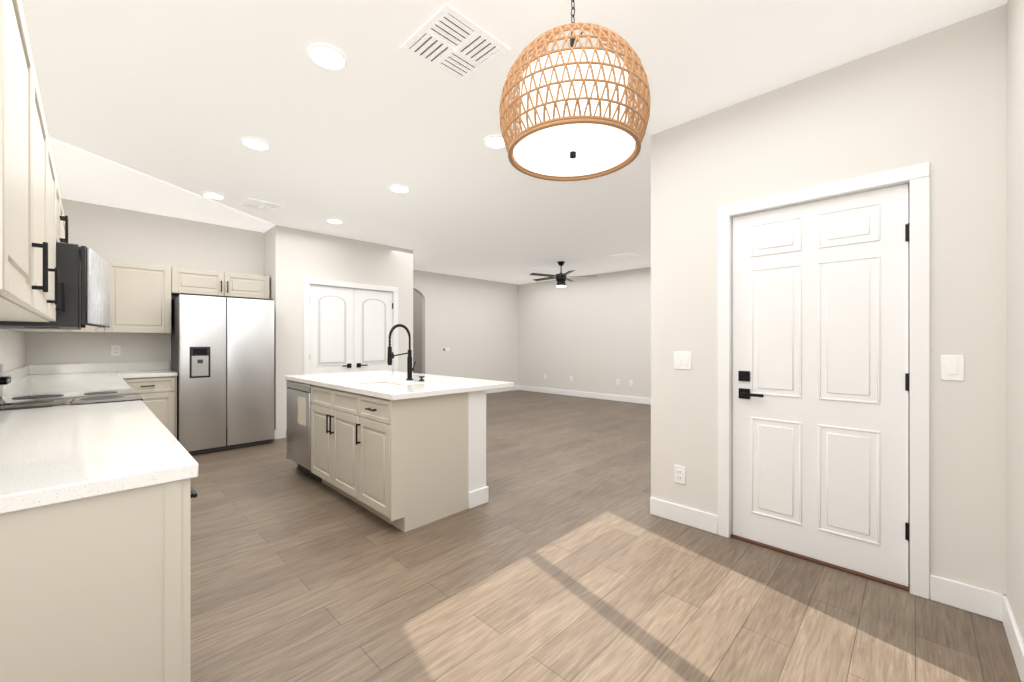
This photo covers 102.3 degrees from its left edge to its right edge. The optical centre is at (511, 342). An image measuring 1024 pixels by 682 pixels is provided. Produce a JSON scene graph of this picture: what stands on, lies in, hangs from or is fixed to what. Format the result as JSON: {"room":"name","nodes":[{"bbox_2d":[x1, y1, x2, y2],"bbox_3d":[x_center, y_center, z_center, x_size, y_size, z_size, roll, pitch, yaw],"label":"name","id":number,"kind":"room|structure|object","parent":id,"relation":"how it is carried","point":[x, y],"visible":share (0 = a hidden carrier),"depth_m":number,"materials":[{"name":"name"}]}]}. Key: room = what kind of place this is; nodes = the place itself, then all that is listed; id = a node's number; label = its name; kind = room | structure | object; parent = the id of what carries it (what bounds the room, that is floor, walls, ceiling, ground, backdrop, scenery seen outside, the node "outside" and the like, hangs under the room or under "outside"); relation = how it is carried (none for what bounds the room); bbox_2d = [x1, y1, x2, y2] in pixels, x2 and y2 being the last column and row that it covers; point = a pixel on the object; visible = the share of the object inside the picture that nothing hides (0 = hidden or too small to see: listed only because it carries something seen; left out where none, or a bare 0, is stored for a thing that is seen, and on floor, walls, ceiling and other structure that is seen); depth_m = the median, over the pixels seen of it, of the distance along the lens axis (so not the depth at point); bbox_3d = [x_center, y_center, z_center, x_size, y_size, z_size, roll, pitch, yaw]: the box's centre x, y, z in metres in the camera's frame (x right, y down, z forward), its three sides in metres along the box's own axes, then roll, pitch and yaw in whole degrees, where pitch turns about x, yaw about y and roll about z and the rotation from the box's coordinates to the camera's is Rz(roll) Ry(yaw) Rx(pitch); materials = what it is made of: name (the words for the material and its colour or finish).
{"room":"kitchen","nodes":[
{"label":"kitchen","id":0,"kind":"room"},
{"bbox_2d":[0,329,27,372],"bbox_3d":[-2.566,-0.130,1.795,6.760,2.740,0.120,0,0,44],"label":"wall","id":1,"kind":"structure","parent":0,"point":[13,343],"depth_m":3.47,"materials":[{"name":"white paint"}]},
{"bbox_2d":[0,365,27,387],"bbox_3d":[-3.070,0.276,2.390,4.963,0.100,0.020,0,0,44],"label":"backsplash","id":2,"kind":"structure","parent":1,"relation":"attached to","point":[10,377],"depth_m":3.26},
{"bbox_2d":[0,0,43,315],"bbox_3d":[-1.361,-0.480,0.940,0.662,0.760,0.320,0,0,44],"label":"upper cabinet","id":3,"kind":"object","parent":1,"relation":"attached to","point":[21,108],"depth_m":1.04,"materials":[{"name":"beige wood"}]},
{"bbox_2d":[0,116,55,319],"bbox_3d":[-1.768,-0.480,1.338,0.724,0.760,0.320,0,0,44],"label":"upper cabinet","id":4,"kind":"object","parent":1,"relation":"attached to","point":[49,168],"depth_m":1.75,"materials":[{"name":"beige wood"}]},
{"bbox_2d":[0,176,59,323],"bbox_3d":[-2.175,-0.480,1.735,0.662,0.760,0.320,0,0,44],"label":"upper cabinet","id":5,"kind":"object","parent":1,"relation":"attached to","point":[57,321],"depth_m":2.09,"materials":[{"name":"beige wood"}]},
{"bbox_2d":[0,224,87,331],"bbox_3d":[-2.585,-0.331,2.206,0.569,0.502,0.420,0,0,44],"label":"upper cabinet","id":6,"kind":"object","parent":1,"relation":"attached to","point":[73,258],"depth_m":2.14,"materials":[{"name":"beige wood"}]},
{"bbox_2d":[60,195,67,223],"bbox_3d":[-2.687,-0.690,2.236,0.770,0.340,0.320,0,0,44],"label":"upper cabinet","id":7,"kind":"object","parent":1,"relation":"attached to","point":[63,218],"depth_m":2.44,"materials":[{"name":"beige wood"}]},
{"bbox_2d":[28,198,263,369],"bbox_3d":[-3.497,-0.130,5.593,0.120,2.740,4.010,0,0,44],"label":"wall","id":8,"kind":"structure","parent":0,"point":[115,234],"depth_m":4.72,"materials":[{"name":"white paint"}]},
{"bbox_2d":[28,361,169,375],"bbox_3d":[-4.450,0.276,4.514,0.020,0.100,1.087,0,0,44],"label":"backsplash","id":9,"kind":"structure","parent":8,"relation":"attached to","point":[33,370],"depth_m":4.47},
{"bbox_2d":[56,256,171,333],"bbox_3d":[-4.347,-0.480,4.393,0.320,0.760,1.085,0,0,44],"label":"upper cabinet","id":10,"kind":"object","parent":8,"relation":"attached to","point":[124,297],"depth_m":4.42,"materials":[{"name":"beige wood"}]},
{"bbox_2d":[111,345,119,355],"bbox_3d":[-4.398,0.094,4.579,0.008,0.120,0.075,0,0,44],"label":"outlet","id":11,"kind":"object","parent":8,"relation":"attached to","point":[115,350],"visible":1,"depth_m":4.58,"materials":[{"name":"white plastic"}]},
{"bbox_2d":[172,267,268,299],"bbox_3d":[-3.620,-0.710,5.137,0.320,0.300,0.994,0,0,44],"label":"upper cabinet","id":12,"kind":"object","parent":8,"relation":"attached to","point":[198,282],"depth_m":4.98,"materials":[{"name":"beige wood"}]},
{"bbox_2d":[264,228,271,298],"bbox_3d":[-3.203,-0.130,5.536,0.360,2.740,0.120,0,0,44],"label":"wall","id":13,"kind":"structure","parent":0,"point":[268,234],"depth_m":5.49,"materials":[{"name":"white paint"}]},
{"bbox_2d":[272,225,415,438],"bbox_3d":[-2.360,-0.130,6.041,0.120,2.740,2.020,0,0,44],"label":"wall","id":14,"kind":"structure","parent":0,"point":[297,254],"depth_m":5.60,"materials":[{"name":"white paint"}]},
{"bbox_2d":[310,284,353,373],"bbox_3d":[-2.534,0.221,5.800,0.087,2.015,0.644,0,0,44],"label":"pantry door","id":15,"kind":"structure","parent":14,"relation":"in","point":[331,329],"depth_m":5.80,"materials":[{"name":"white wood"}]},
{"bbox_2d":[304,278,397,374],"bbox_3d":[-2.333,0.190,6.056,0.136,2.100,1.400,0,0,44],"label":"door frame","id":16,"kind":"structure","parent":14,"relation":"attached to","point":[307,281],"depth_m":5.78,"materials":[{"name":"white wood"}]},
{"bbox_2d":[354,289,392,371],"bbox_3d":[-2.081,0.221,6.263,0.087,2.015,0.644,0,0,44],"label":"pantry door","id":17,"kind":"structure","parent":14,"relation":"in","point":[373,317],"depth_m":6.23,"materials":[{"name":"white wood"}]},
{"bbox_2d":[416,270,519,385],"bbox_3d":[-1.322,-0.130,9.319,0.120,2.740,4.120,0,0,44],"label":"wall","id":18,"kind":"structure","parent":0,"point":[478,320],"depth_m":9.53,"materials":[{"name":"white paint"}]},
{"bbox_2d":[486,385,517,392],"bbox_3d":[-0.841,1.180,9.716,0.014,0.120,2.820,0,0,44],"label":"baseboard","id":19,"kind":"structure","parent":18,"relation":"attached to","point":[515,387],"depth_m":10.32,"materials":[{"name":"white wood"}]},
{"bbox_2d":[21,0,1007,284],"bbox_3d":[-0.545,-1.558,5.672,9.530,0.124,8.490,0,0,44],"label":"ceiling","id":20,"kind":"structure","parent":0,"point":[185,94],"depth_m":2.60,"materials":[{"name":"white paint"}]},
{"bbox_2d":[202,192,224,198],"bbox_3d":[-3.039,-1.496,4.201,0.191,0.024,0.191,0,0,44],"label":"recessed light","id":21,"kind":"object","parent":20,"relation":"in","point":[213,195],"visible":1,"depth_m":4.18,"materials":[{"name":"white plastic"}]},
{"bbox_2d":[240,137,269,149],"bbox_3d":[-1.930,-1.496,3.104,0.191,0.024,0.191,0,0,44],"label":"recessed light","id":22,"kind":"object","parent":20,"relation":"in","point":[255,143],"visible":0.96,"depth_m":3.09,"materials":[{"name":"white plastic"}]},
{"bbox_2d":[239,198,284,212],"bbox_3d":[-2.746,-1.495,4.530,0.360,0.008,0.360,0,0,44],"label":"ceiling vent","id":23,"kind":"object","parent":20,"relation":"in","point":[250,203],"visible":1,"depth_m":4.51,"materials":[{"name":"white metal"}]},
{"bbox_2d":[307,43,346,69],"bbox_3d":[-0.965,-1.496,2.160,0.191,0.024,0.191,0,0,44],"label":"recessed light","id":24,"kind":"object","parent":20,"relation":"in","point":[327,56],"visible":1,"depth_m":2.15,"materials":[{"name":"white plastic"}]},
{"bbox_2d":[326,218,342,223],"bbox_3d":[-2.186,-1.496,5.088,0.191,0.024,0.191,0,0,44],"label":"recessed light","id":25,"kind":"object","parent":20,"relation":"in","point":[334,221],"visible":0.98,"depth_m":5.08,"materials":[{"name":"white"}]},
{"bbox_2d":[390,185,409,192],"bbox_3d":[-1.092,-1.496,4.018,0.191,0.024,0.191,0,0,44],"label":"recessed light","id":26,"kind":"object","parent":20,"relation":"in","point":[400,188],"visible":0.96,"depth_m":3.99,"materials":[{"name":"white plastic"}]},
{"bbox_2d":[399,3,509,83],"bbox_3d":[-0.293,-1.495,2.104,0.400,0.008,0.400,0,0,44],"label":"ceiling vent","id":27,"kind":"object","parent":20,"relation":"in","point":[447,40],"visible":1,"depth_m":2.08,"materials":[{"name":"white metal"}]},
{"bbox_2d":[484,135,504,147],"bbox_3d":[-0.113,-1.496,3.075,0.191,0.024,0.191,0,0,44],"label":"recessed light","id":28,"kind":"object","parent":20,"relation":"in","point":[493,141],"visible":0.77,"depth_m":3.06,"materials":[{"name":"white"}]},
{"bbox_2d":[532,267,554,270],"bbox_3d":[0.640,-1.495,8.451,0.360,0.008,0.360,0,0,44],"label":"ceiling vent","id":29,"kind":"object","parent":20,"relation":"in","point":[543,269],"visible":0.98,"depth_m":8.46,"materials":[{"name":"white"}]},
{"bbox_2d":[529,261,576,286],"bbox_3d":[0.883,-1.270,7.737,1.227,0.457,1.290,0,0,44],"label":"ceiling fan","id":30,"kind":"object","parent":20,"relation":"hanging from","point":[560,278],"visible":1,"depth_m":7.63,"materials":[{"name":"black metal"}]},
{"bbox_2d":[499,0,649,180],"bbox_3d":[0.236,-1.109,1.601,0.571,0.781,0.571,0,0,44],"label":"pendant lamp","id":31,"kind":"object","parent":20,"relation":"hanging from","point":[573,105],"visible":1,"depth_m":1.43,"materials":[{"name":"brown wicker"}]},
{"bbox_2d":[612,253,637,258],"bbox_3d":[1.956,-1.495,7.150,0.360,0.008,0.360,0,0,44],"label":"ceiling vent","id":32,"kind":"object","parent":20,"relation":"in","point":[624,255],"visible":0.98,"depth_m":7.11,"materials":[{"name":"white"}]},
{"bbox_2d":[520,268,647,397],"bbox_3d":[2.909,-0.130,8.148,7.810,2.740,0.120,0,0,44],"label":"wall","id":33,"kind":"structure","parent":0,"point":[593,329],"depth_m":9.23,"materials":[{"name":"white paint"}]},
{"bbox_2d":[518,385,650,404],"bbox_3d":[2.241,1.180,8.708,5.830,0.120,0.014,0,0,44],"label":"baseboard","id":34,"kind":"structure","parent":33,"relation":"attached to","point":[526,388],"depth_m":9.20,"materials":[{"name":"white wood"}]},
{"bbox_2d":[191,390,1020,681],"bbox_3d":[-0.545,1.290,5.672,9.530,0.100,8.490,0,0,44],"label":"floor","id":35,"kind":"structure","parent":0,"point":[562,554],"depth_m":2.05,"materials":[{"name":"brown wood"}]},
{"bbox_2d":[0,480,196,681],"bbox_3d":[-1.334,0.803,1.130,0.694,0.874,0.630,0,0,44],"label":"base cabinet","id":36,"kind":"object","parent":35,"relation":"on","point":[98,590],"depth_m":0.99,"materials":[{"name":"beige wood"}]},
{"bbox_2d":[0,372,197,515],"bbox_3d":[-2.847,0.342,2.618,4.963,0.047,0.657,0,0,44],"label":"countertop","id":37,"kind":"structure","parent":36,"relation":"on","point":[66,437],"depth_m":1.33,"materials":[{"name":"white stone"}]},
{"bbox_2d":[124,376,131,383],"bbox_3d":[-3.907,0.803,3.690,0.692,0.874,0.694,0,0,44],"label":"base cabinet","id":38,"kind":"object","parent":35,"relation":"on","point":[125,377],"depth_m":4.18,"materials":[{"name":"beige wood"}]},
{"bbox_2d":[136,388,151,407],"bbox_3d":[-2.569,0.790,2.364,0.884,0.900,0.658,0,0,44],"label":"base cabinet","id":39,"kind":"object","parent":35,"relation":"on","point":[146,401],"depth_m":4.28,"materials":[{"name":"beige wood"}]},
{"bbox_2d":[128,376,176,435],"bbox_3d":[-3.997,0.803,4.485,0.671,0.874,0.485,0,0,44],"label":"base cabinet","id":40,"kind":"object","parent":35,"relation":"on","point":[162,390],"depth_m":4.37,"materials":[{"name":"beige wood"}]},
{"bbox_2d":[120,368,177,375],"bbox_3d":[-4.001,0.346,4.517,0.657,0.039,0.455,0,0,44],"label":"countertop","id":41,"kind":"structure","parent":40,"relation":"on","point":[159,371],"depth_m":4.40,"materials":[{"name":"white stone"}]},
{"bbox_2d":[171,293,273,454],"bbox_3d":[-3.475,0.355,4.971,0.720,1.770,0.914,0,0,44],"label":"refrigerator","id":42,"kind":"object","parent":35,"relation":"on","point":[222,357],"visible":0.9,"depth_m":4.69,"materials":[{"name":"grey metal"}]},
{"bbox_2d":[286,380,487,531],"bbox_3d":[-1.207,0.803,3.608,2.035,0.874,0.856,0,0,44],"label":"kitchen island","id":43,"kind":"object","parent":35,"relation":"on","point":[404,451],"depth_m":2.96,"materials":[{"name":"beige wood"}]},
{"bbox_2d":[284,372,459,399],"bbox_3d":[-1.285,0.348,3.502,2.066,0.044,0.562,0,0,44],"label":"island countertop","id":44,"kind":"structure","parent":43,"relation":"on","point":[330,380],"depth_m":3.04,"materials":[{"name":"white stone"}]},
{"bbox_2d":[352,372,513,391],"bbox_3d":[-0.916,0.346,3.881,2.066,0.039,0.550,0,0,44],"label":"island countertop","id":45,"kind":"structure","parent":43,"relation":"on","point":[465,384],"depth_m":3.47,"materials":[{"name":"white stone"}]},
{"bbox_2d":[648,6,999,592],"bbox_3d":[1.641,-0.130,2.451,1.660,2.740,0.120,0,0,44],"label":"wall","id":46,"kind":"structure","parent":0,"point":[946,102],"depth_m":2.10,"materials":[{"name":"white paint"}]},
{"bbox_2d":[674,465,684,483],"bbox_3d":[1.154,0.910,2.837,0.075,0.120,0.008,0,0,44],"label":"outlet","id":47,"kind":"object","parent":46,"relation":"attached to","point":[679,474],"visible":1,"depth_m":2.84,"materials":[{"name":"white plastic"}]},
{"bbox_2d":[674,352,691,369],"bbox_3d":[1.167,0.125,2.825,0.121,0.120,0.009,0,0,44],"label":"light switch","id":48,"kind":"object","parent":46,"relation":"attached to","point":[682,360],"visible":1,"depth_m":2.82,"materials":[{"name":"white plastic"}]},
{"bbox_2d":[650,497,717,533],"bbox_3d":[1.165,1.180,2.823,0.460,0.120,0.014,0,0,44],"label":"baseboard","id":49,"kind":"structure","parent":46,"relation":"attached to","point":[705,521],"depth_m":2.80,"materials":[{"name":"white wood"}]},
{"bbox_2d":[732,183,909,586],"bbox_3d":[1.702,0.215,2.342,0.832,2.026,0.092,0,0,44],"label":"entry door","id":50,"kind":"structure","parent":46,"relation":"in","point":[820,380],"depth_m":2.30,"materials":[{"name":"white wood"}]},
{"bbox_2d":[718,162,929,598],"bbox_3d":[1.714,0.185,2.369,0.960,2.110,0.136,0,0,44],"label":"door frame","id":51,"kind":"structure","parent":46,"relation":"attached to","point":[916,176],"depth_m":2.03,"materials":[{"name":"white wood"}]},
{"bbox_2d":[941,355,963,380],"bbox_3d":[2.071,0.120,1.940,0.075,0.120,0.009,0,0,44],"label":"light switch","id":52,"kind":"object","parent":46,"relation":"attached to","point":[952,367],"visible":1,"depth_m":1.94,"materials":[{"name":"white plastic"}]},
{"bbox_2d":[1000,0,1023,641],"bbox_3d":[2.819,-0.130,2.383,0.120,2.740,8.490,0,0,44],"label":"wall","id":53,"kind":"structure","parent":0,"point":[1011,13],"depth_m":1.72,"materials":[{"name":"white paint"}]},
{"bbox_2d":[994,592,1023,681],"bbox_3d":[1.999,1.180,1.640,0.014,0.120,0.540,0,0,44],"label":"baseboard","id":54,"kind":"structure","parent":53,"relation":"attached to","point":[1003,612],"depth_m":1.67,"materials":[{"name":"white wood"}]}
]}

